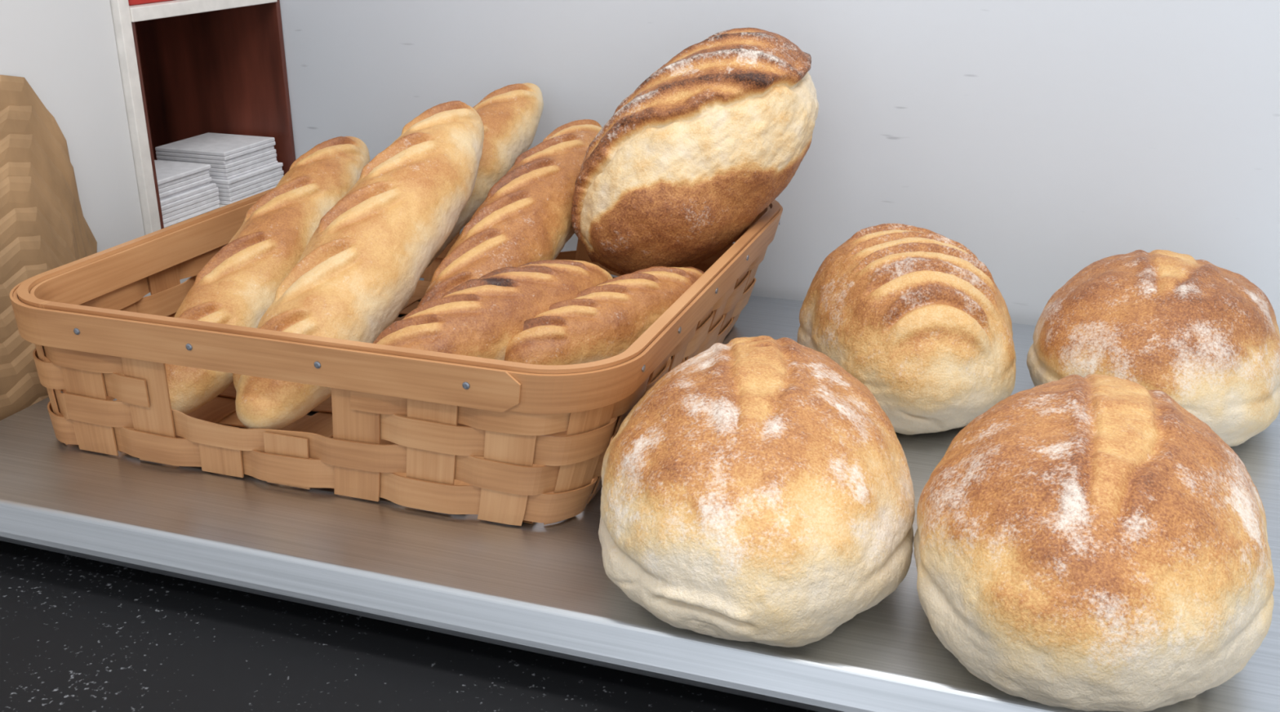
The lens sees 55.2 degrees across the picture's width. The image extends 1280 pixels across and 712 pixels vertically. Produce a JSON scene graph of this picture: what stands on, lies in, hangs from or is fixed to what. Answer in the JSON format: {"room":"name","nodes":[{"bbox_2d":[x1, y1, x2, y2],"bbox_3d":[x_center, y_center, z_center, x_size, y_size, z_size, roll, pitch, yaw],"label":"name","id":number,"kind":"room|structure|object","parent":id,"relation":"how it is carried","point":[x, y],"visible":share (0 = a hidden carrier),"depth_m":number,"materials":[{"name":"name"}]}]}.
{"room":"food shop","nodes":[
{"label":"food shop","id":0,"kind":"room"},
{"bbox_2d":[0,0,191,297],"bbox_3d":[-1.103,-0.041,0.274,0.300,2.600,2.985,7,22,18],"label":"wall","id":1,"kind":"structure","parent":0,"point":[66,51],"depth_m":1.29,"materials":[{"name":"white paint"}]},
{"bbox_2d":[109,0,295,235],"bbox_3d":[-0.616,-0.526,1.434,0.232,0.725,0.289,7,22,18],"label":"cubby shelf","id":2,"kind":"object","parent":1,"relation":"attached to","point":[188,68],"visible":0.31,"depth_m":1.61,"materials":[{"name":"white paint"}]},
{"bbox_2d":[128,0,172,5],"bbox_3d":[-0.599,-0.438,1.382,0.116,0.073,0.080,7,22,18],"label":"carton","id":3,"kind":"object","parent":2,"relation":"on","point":[131,2],"visible":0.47,"depth_m":1.36,"materials":[{"name":"paper"}]},
{"bbox_2d":[154,132,284,227],"bbox_3d":[-0.572,-0.225,1.541,0.121,0.065,0.244,7,22,18],"label":"napkin stack","id":4,"kind":"object","parent":2,"relation":"on","point":[196,175],"visible":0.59,"depth_m":1.54,"materials":[{"name":"paper"}]},
{"bbox_2d":[279,0,1279,333],"bbox_3d":[0.944,-0.371,1.133,3.800,2.600,0.100,7,22,18],"label":"wall","id":5,"kind":"structure","parent":0,"point":[1049,140],"depth_m":1.35,"materials":[{"name":"paint"}]},
{"bbox_3d":[0.453,1.395,0.301,3.800,0.100,3.085,7,22,18],"label":"floor","id":6,"kind":"structure","parent":0,"visible":0},
{"bbox_2d":[0,540,816,711],"bbox_3d":[0.430,0.612,1.028,2.275,0.840,1.080,7,22,18],"label":"countertop","id":7,"kind":"structure","parent":6,"relation":"on","point":[77,633],"depth_m":0.88,"materials":[{"name":"stone"}]},
{"bbox_2d":[0,277,1279,711],"bbox_3d":[0.451,0.131,1.025,2.047,0.060,0.721,7,22,18],"label":"shelf","id":8,"kind":"object","parent":7,"relation":"on","point":[540,588],"visible":0.3,"depth_m":0.90,"materials":[{"name":"grey metal"}]},
{"bbox_2d":[0,75,97,420],"bbox_3d":[-0.622,-0.063,1.124,0.076,0.348,0.416,7,22,18],"label":"paper bags","id":9,"kind":"object","parent":8,"relation":"on","point":[44,227],"visible":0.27,"depth_m":1.19},
{"bbox_2d":[9,187,782,525],"bbox_3d":[-0.193,-0.049,1.214,0.573,0.139,0.584,7,22,18],"label":"bread basket","id":10,"kind":"object","parent":8,"relation":"on","point":[508,442],"visible":0.56,"depth_m":0.97,"materials":[{"name":"brown wicker"}]},
{"bbox_2d":[164,136,369,413],"bbox_3d":[-0.363,-0.097,1.206,0.094,0.176,0.431,5,22,13],"label":"baguette","id":11,"kind":"object","parent":10,"relation":"in","point":[240,282],"visible":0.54,"depth_m":1.16,"materials":[{"name":"beige food"}]},
{"bbox_2d":[232,100,484,429],"bbox_3d":[-0.250,-0.105,1.154,0.108,0.212,0.439,6,22,16],"label":"baguette","id":12,"kind":"object","parent":10,"relation":"in","point":[365,260],"visible":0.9,"depth_m":1.10,"materials":[{"name":"beige food"}]},
{"bbox_2d":[426,82,543,267],"bbox_3d":[-0.216,-0.179,1.328,0.094,0.191,0.385,10,23,25],"label":"baguette","id":13,"kind":"object","parent":10,"relation":"in","point":[510,115],"visible":0.28,"depth_m":1.36,"materials":[{"name":"beige food"}]},
{"bbox_2d":[373,259,613,360],"bbox_3d":[-0.124,-0.030,1.090,0.095,0.086,0.281,17,27,37],"label":"baguette","id":14,"kind":"object","parent":10,"relation":"in","point":[479,317],"visible":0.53,"depth_m":1.04,"materials":[{"name":"brown food"}]},
{"bbox_2d":[417,119,601,307],"bbox_3d":[-0.121,-0.129,1.243,0.103,0.162,0.399,9,23,23],"label":"baguette","id":15,"kind":"object","parent":10,"relation":"in","point":[525,217],"visible":0.71,"depth_m":1.21,"materials":[{"name":"brown food"}]},
{"bbox_2d":[504,266,704,364],"bbox_3d":[-0.025,-0.030,1.115,0.078,0.079,0.252,17,27,38],"label":"baguette","id":16,"kind":"object","parent":10,"relation":"in","point":[603,320],"visible":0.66,"depth_m":1.07,"materials":[{"name":"brown food"}]},
{"bbox_2d":[571,27,818,275],"bbox_3d":[0.057,-0.206,1.252,0.257,0.244,0.195,-18,27,-39],"label":"loaf","id":17,"kind":"object","parent":10,"relation":"in","point":[685,164],"visible":0.98,"depth_m":1.18,"materials":[{"name":"brown food"}]},
{"bbox_2d":[598,335,915,647],"bbox_3d":[0.085,0.074,0.890,0.226,0.143,0.341,0,21,1],"label":"bread loaf","id":18,"kind":"object","parent":8,"relation":"on","point":[758,491],"visible":1,"depth_m":0.78,"materials":[{"name":"brown food"}]},
{"bbox_2d":[797,222,1016,435],"bbox_3d":[0.256,-0.040,1.176,0.202,0.152,0.305,0,21,1],"label":"loaf","id":19,"kind":"object","parent":8,"relation":"on","point":[910,313],"visible":0.86,"depth_m":1.07,"materials":[{"name":"beige food"}]},
{"bbox_2d":[913,373,1274,711],"bbox_3d":[0.301,0.101,0.816,0.221,0.147,0.332,8,23,21],"label":"bread loaf","id":20,"kind":"object","parent":8,"relation":"on","point":[1091,542],"visible":1,"depth_m":0.71,"materials":[{"name":"brown food"}]},
{"bbox_2d":[1026,249,1279,446],"bbox_3d":[0.482,-0.021,1.139,0.222,0.144,0.294,9,23,22],"label":"bread loaf","id":21,"kind":"object","parent":8,"relation":"on","point":[1200,333],"visible":0.8,"depth_m":1.05,"materials":[{"name":"brown food"}]}
]}

